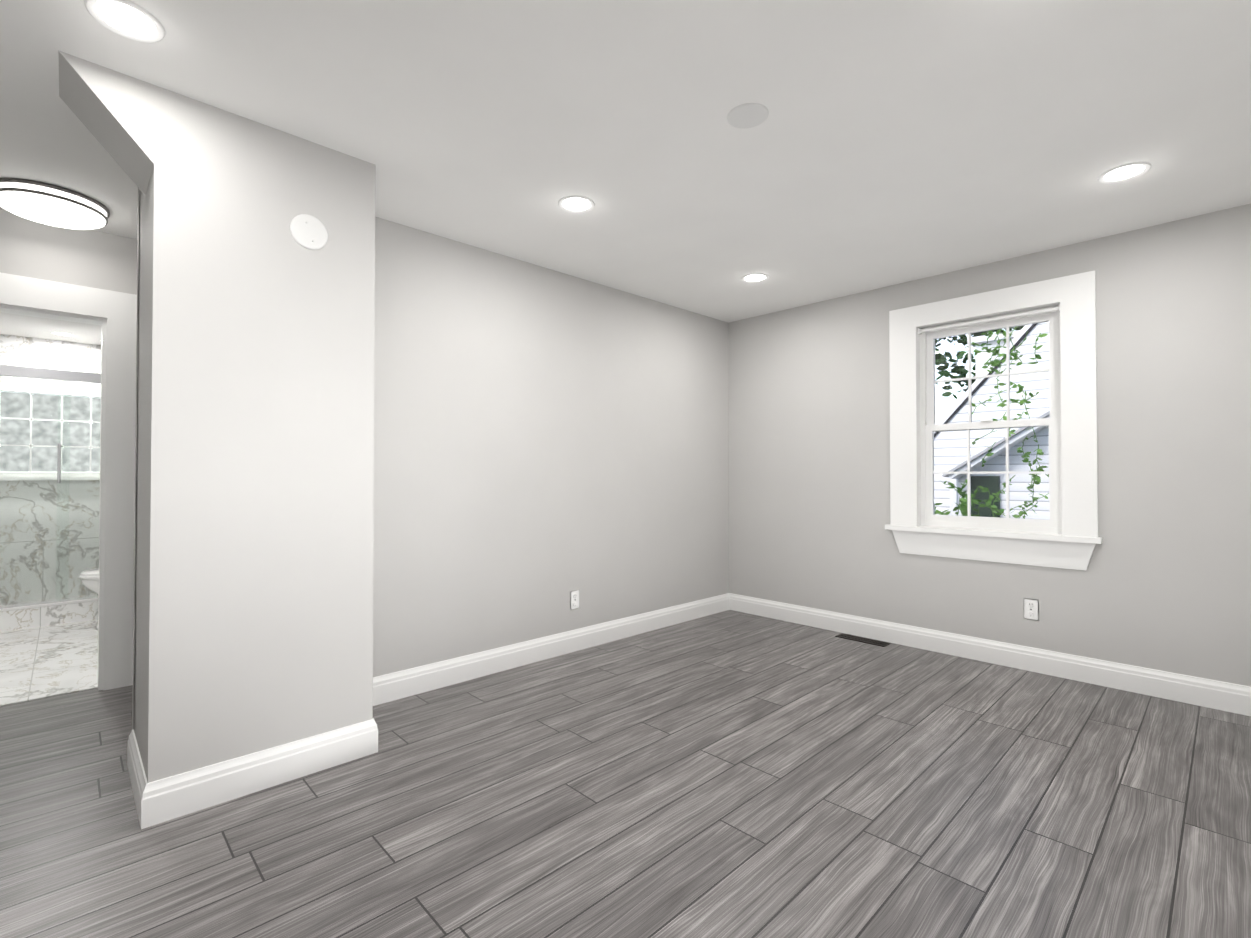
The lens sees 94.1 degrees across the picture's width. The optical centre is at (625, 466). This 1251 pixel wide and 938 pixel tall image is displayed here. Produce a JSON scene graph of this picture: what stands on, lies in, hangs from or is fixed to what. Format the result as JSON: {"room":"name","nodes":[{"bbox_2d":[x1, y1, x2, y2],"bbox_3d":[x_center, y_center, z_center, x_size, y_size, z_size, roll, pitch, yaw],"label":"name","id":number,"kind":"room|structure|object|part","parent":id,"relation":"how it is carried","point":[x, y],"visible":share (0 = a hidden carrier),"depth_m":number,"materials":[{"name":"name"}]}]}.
{"room":"empty bedroom","nodes":[
{"label":"empty bedroom","id":0,"kind":"room"},
{"bbox_2d":[0,619,97,705],"bbox_3d":[-4.008,1.225,3.828,2.200,0.064,2.640,1,-1,-44],"label":"floor","id":1,"kind":"structure","parent":0,"point":[45,661],"depth_m":3.55,"materials":[{"name":"white tile"}]},
{"bbox_2d":[0,601,97,631],"bbox_3d":[-4.493,1.126,4.334,2.000,0.146,0.120,1,-1,-44],"label":"trim","id":2,"kind":"structure","parent":1,"relation":"on","point":[41,616],"depth_m":4.39,"materials":[{"name":"stone"}]},
{"bbox_2d":[0,596,97,611],"bbox_3d":[-4.493,1.042,4.335,2.000,0.022,0.140,1,-1,-44],"label":"trim","id":3,"kind":"structure","parent":2,"relation":"on","point":[45,604],"depth_m":4.41,"materials":[{"name":"white ceramic"}]},
{"bbox_2d":[0,365,100,606],"bbox_3d":[-4.479,0.144,4.331,2.000,1.773,0.066,1,-1,-44],"label":"shower enclosure","id":4,"kind":"object","parent":3,"relation":"on","point":[39,373],"visible":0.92,"depth_m":4.44,"materials":[{"name":"clear glass"}]},
{"bbox_3d":[-4.628,0.171,4.197,0.900,1.700,0.008,1,-1,-44],"label":"panel","id":5,"kind":"part","parent":4,"relation":"part of","materials":[{"name":"clear glass"}]},
{"bbox_3d":[-4.479,-0.310,4.337,2.000,0.865,0.066,1,-1,-44],"label":"rail","id":6,"kind":"part","parent":4,"relation":"part of","materials":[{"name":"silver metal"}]},
{"bbox_3d":[-4.068,0.182,4.754,0.820,1.708,0.008,1,-1,-44],"label":"panel","id":7,"kind":"part","parent":4,"relation":"part of","materials":[{"name":"clear glass"}]},
{"bbox_2d":[78,568,98,629],"bbox_3d":[-3.711,0.809,4.452,0.693,0.790,0.420,1,-1,-44],"label":"toilet","id":8,"kind":"object","parent":1,"relation":"on","point":[90,579],"visible":0.15,"depth_m":4.19,"materials":[{"name":"white ceramic"}]},
{"bbox_2d":[0,334,100,605],"bbox_3d":[-4.888,0.078,4.758,2.000,2.260,0.100,1,-1,-44],"label":"wall","id":9,"kind":"structure","parent":0,"point":[21,351],"depth_m":4.80,"materials":[{"name":"stone"}]},
{"bbox_2d":[0,383,100,480],"bbox_3d":[-4.650,-0.272,4.933,1.060,0.775,0.105,1,-1,-44],"label":"window","id":10,"kind":"structure","parent":9,"relation":"in","point":[38,469],"depth_m":4.81,"materials":[{"name":"white glass"}]},
{"bbox_2d":[0,312,101,344],"bbox_3d":[-4.029,-1.153,3.879,2.200,0.180,2.580,1,-1,-44],"label":"ceiling","id":11,"kind":"structure","parent":0,"point":[27,326],"depth_m":4.46,"materials":[{"name":"paint"}]},
{"bbox_2d":[50,332,74,335],"bbox_3d":[-4.467,-1.051,4.622,0.144,0.006,0.144,1,-1,-44],"label":"recessed light","id":12,"kind":"object","parent":11,"relation":"in","point":[62,335],"visible":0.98,"depth_m":4.62,"materials":[{"name":"white"}]},
{"bbox_2d":[0,210,136,294],"bbox_3d":[-2.993,-0.034,2.989,1.720,2.440,0.120,1,-1,-44],"label":"wall","id":13,"kind":"structure","parent":0,"point":[86,258],"depth_m":3.02,"materials":[{"name":"paint"}]},
{"bbox_2d":[0,272,136,690],"bbox_3d":[-3.101,0.120,2.883,1.080,2.130,0.156,1,-1,-44],"label":"door frame","id":14,"kind":"structure","parent":13,"relation":"attached to","point":[113,314],"depth_m":3.12,"materials":[{"name":"white wood"}]},
{"bbox_2d":[132,187,728,729],"bbox_3d":[-0.557,-0.025,3.665,3.870,2.440,0.120,1,-1,-44],"label":"wall","id":15,"kind":"structure","parent":0,"point":[546,441],"depth_m":3.54,"materials":[{"name":"paint"}]},
{"bbox_2d":[127,729,145,788],"bbox_3d":[-1.767,1.107,2.119,0.037,0.136,0.547,1,-1,-44],"label":"baseboard","id":16,"kind":"structure","parent":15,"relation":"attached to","point":[134,761],"depth_m":2.14,"materials":[{"name":"white wood"}]},
{"bbox_2d":[373,593,730,705],"bbox_3d":[-0.265,1.129,3.837,3.110,0.136,0.017,1,-1,-44],"label":"baseboard","id":17,"kind":"structure","parent":15,"relation":"attached to","point":[389,687],"depth_m":3.52,"materials":[{"name":"white wood"}]},
{"bbox_2d":[570,590,578,609],"bbox_3d":[-0.328,0.866,3.784,0.072,0.118,0.010,1,-1,-44],"label":"outlet","id":18,"kind":"object","parent":15,"relation":"attached to","point":[574,599],"visible":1,"depth_m":3.78,"materials":[{"name":"white plastic"}]},
{"bbox_2d":[0,610,1250,937],"bbox_3d":[-0.062,1.209,2.405,5.160,0.060,4.880,1,-1,-44],"label":"floor","id":19,"kind":"structure","parent":0,"point":[730,774],"depth_m":1.97,"materials":[{"name":"grey wood"}]},
{"bbox_2d":[58,50,375,782],"bbox_3d":[-1.578,-0.043,2.289,0.950,2.440,0.550,1,-1,-44],"label":"wall","id":20,"kind":"structure","parent":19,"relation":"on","point":[254,508],"depth_m":2.11,"materials":[{"name":"paint"}]},
{"bbox_2d":[290,214,327,249],"bbox_3d":[-1.223,-0.908,2.255,0.134,0.134,0.006,1,-1,-44],"label":"wall plate","id":21,"kind":"object","parent":20,"relation":"attached to","point":[308,231],"visible":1,"depth_m":2.25,"materials":[{"name":"white plastic"}]},
{"bbox_2d":[133,718,377,828],"bbox_3d":[-1.299,1.107,2.150,0.754,0.136,0.017,1,-1,-44],"label":"baseboard","id":22,"kind":"structure","parent":19,"relation":"on","point":[187,793],"depth_m":2.09,"materials":[{"name":"white wood"}]},
{"bbox_2d":[835,633,889,646],"bbox_3d":[1.634,1.196,4.022,0.105,0.005,0.340,1,-1,-44],"label":"floor vent","id":23,"kind":"object","parent":19,"relation":"in","point":[863,640],"visible":1,"depth_m":4.01,"materials":[{"name":"grey metal"}]},
{"bbox_2d":[0,0,1250,322],"bbox_3d":[-0.083,-1.311,2.459,5.160,0.100,4.940,1,-1,-44],"label":"ceiling","id":24,"kind":"structure","parent":0,"point":[888,142],"depth_m":2.12,"materials":[{"name":"paint"}]},
{"bbox_2d":[0,178,109,229],"bbox_3d":[-2.701,-1.215,2.743,0.406,0.085,0.406,1,-1,-44],"label":"hall ceiling light","id":25,"kind":"object","parent":24,"relation":"attached to","point":[48,204],"visible":1,"depth_m":2.66,"materials":[{"name":"silver metal"}]},
{"bbox_2d":[84,0,165,42],"bbox_3d":[-1.418,-1.268,1.654,0.176,0.006,0.176,1,-1,-44],"label":"recessed light","id":26,"kind":"object","parent":24,"relation":"in","point":[124,18],"depth_m":1.65,"materials":[{"name":"white plastic"}]},
{"bbox_2d":[558,195,594,212],"bbox_3d":[-0.235,-1.254,2.790,0.176,0.006,0.176,1,-1,-44],"label":"recessed light","id":27,"kind":"object","parent":24,"relation":"in","point":[577,204],"depth_m":2.79,"materials":[{"name":"white plastic"}]},
{"bbox_2d":[727,103,768,128],"bbox_3d":[0.441,-1.262,2.101,0.148,0.006,0.148,1,-1,-44],"label":"ceiling plate","id":28,"kind":"object","parent":24,"relation":"attached to","point":[747,115],"visible":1,"depth_m":2.09,"materials":[{"name":"white plastic"}]},
{"bbox_2d":[742,273,768,282],"bbox_3d":[0.854,-1.240,3.836,0.176,0.006,0.176,1,-1,-44],"label":"recessed light","id":29,"kind":"object","parent":24,"relation":"in","point":[754,277],"depth_m":3.83,"materials":[{"name":"white plastic"}]},
{"bbox_2d":[1098,162,1151,183],"bbox_3d":[2.139,-1.257,2.499,0.176,0.006,0.176,1,-1,-44],"label":"recessed light","id":30,"kind":"object","parent":24,"relation":"in","point":[1124,172],"depth_m":2.49,"materials":[{"name":"white plastic"}]},
{"bbox_2d":[728,204,1250,686],"bbox_3d":[2.136,-0.024,3.757,0.140,2.440,3.760,1,-1,-44],"label":"wall","id":31,"kind":"structure","parent":0,"point":[1162,582],"depth_m":3.20,"materials":[{"name":"paint"}]},
{"bbox_2d":[731,593,1250,715],"bbox_3d":[2.080,1.127,3.688,0.017,0.136,3.480,1,-1,-44],"label":"baseboard","id":32,"kind":"structure","parent":31,"relation":"attached to","point":[1219,695],"depth_m":3.40,"materials":[{"name":"white wood"}]},
{"bbox_2d":[885,270,1102,570],"bbox_3d":[2.225,-0.245,3.615,0.192,1.647,1.145,1,-1,-44],"label":"double-hung window","id":33,"kind":"structure","parent":31,"relation":"in","point":[929,426],"depth_m":3.53,"materials":[{"name":"white wood"}]},
{"bbox_2d":[1024,598,1038,619],"bbox_3d":[2.366,0.833,3.398,0.010,0.118,0.072,1,-1,-44],"label":"outlet","id":34,"kind":"object","parent":31,"relation":"attached to","point":[1031,608],"visible":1,"depth_m":3.40,"materials":[{"name":"white plastic"}]},
{"label":"outside","id":35,"kind":"structure","parent":0,"visible":0},
{"bbox_2d":[934,322,1049,519],"bbox_3d":[6.486,0.508,5.906,0.200,9.430,9.600,1,-1,-44],"label":"neighbor siding","id":36,"kind":"object","parent":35,"point":[1028,385],"depth_m":7.40,"materials":[{"name":"white"}]},
{"bbox_2d":[934,324,1032,433],"bbox_3d":[4.715,-1.172,7.675,0.130,6.105,5.375,1,-1,-44],"label":"fascia","id":37,"kind":"object","parent":36,"relation":"attached to","point":[1015,339],"depth_m":7.66,"materials":[{"name":"white wood"}]},
{"bbox_2d":[971,476,999,516],"bbox_3d":[4.680,0.934,7.591,0.059,1.620,0.340,1,-1,-44],"label":"door","id":38,"kind":"structure","parent":36,"relation":"attached to","point":[985,511],"depth_m":7.56,"materials":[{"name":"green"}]},
{"bbox_2d":[934,323,1037,437],"bbox_3d":[4.743,-1.142,7.653,0.120,6.086,5.353,1,-1,-44],"label":"rake","id":39,"kind":"object","parent":36,"relation":"attached to","point":[984,379],"depth_m":7.64,"materials":[{"name":"grey wood"}]},
{"bbox_2d":[942,410,1049,476],"bbox_3d":[4.791,-0.336,7.291,0.340,0.946,1.430,1,-1,-44],"label":"porch roof","id":40,"kind":"structure","parent":36,"relation":"attached to","point":[1019,430],"depth_m":7.30,"materials":[{"name":"grey"}]},
{"bbox_2d":[948,415,1049,478],"bbox_3d":[4.838,-0.310,7.270,0.300,0.940,1.403,1,-1,-44],"label":"fascia","id":41,"kind":"object","parent":40,"relation":"attached to","point":[1020,436],"depth_m":7.29,"materials":[{"name":"white wood"}]},
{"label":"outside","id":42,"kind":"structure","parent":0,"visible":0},
{"bbox_2d":[950,479,958,515],"bbox_3d":[4.314,2.205,7.625,0.080,4.080,0.080,1,-1,-44],"label":"porch post","id":43,"kind":"object","parent":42,"point":[954,497],"depth_m":7.62,"materials":[{"name":"white wood"}]},
{"bbox_2d":[935,325,1024,398],"bbox_3d":[7.880,-3.178,12.163,2.716,5.173,5.545,1,-1,-44],"label":"trees","id":44,"kind":"object","parent":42,"point":[943,371],"depth_m":12.59,"materials":[{"name":"green plant"}]},
{"bbox_2d":[934,326,1048,518],"bbox_3d":[3.595,-0.380,5.814,0.871,2.248,1.245,1,-1,-44],"label":"tree","id":45,"kind":"object","parent":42,"point":[963,510],"depth_m":5.66,"materials":[{"name":"green plant"}]},
{"bbox_2d":[967,330,1019,379],"bbox_3d":[6.856,-1.597,10.310,1.200,1.350,1.100,1,-1,-44],"label":"sky","id":46,"kind":"structure","parent":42,"point":[979,357],"depth_m":10.17,"materials":[{"name":"white"}]}
]}

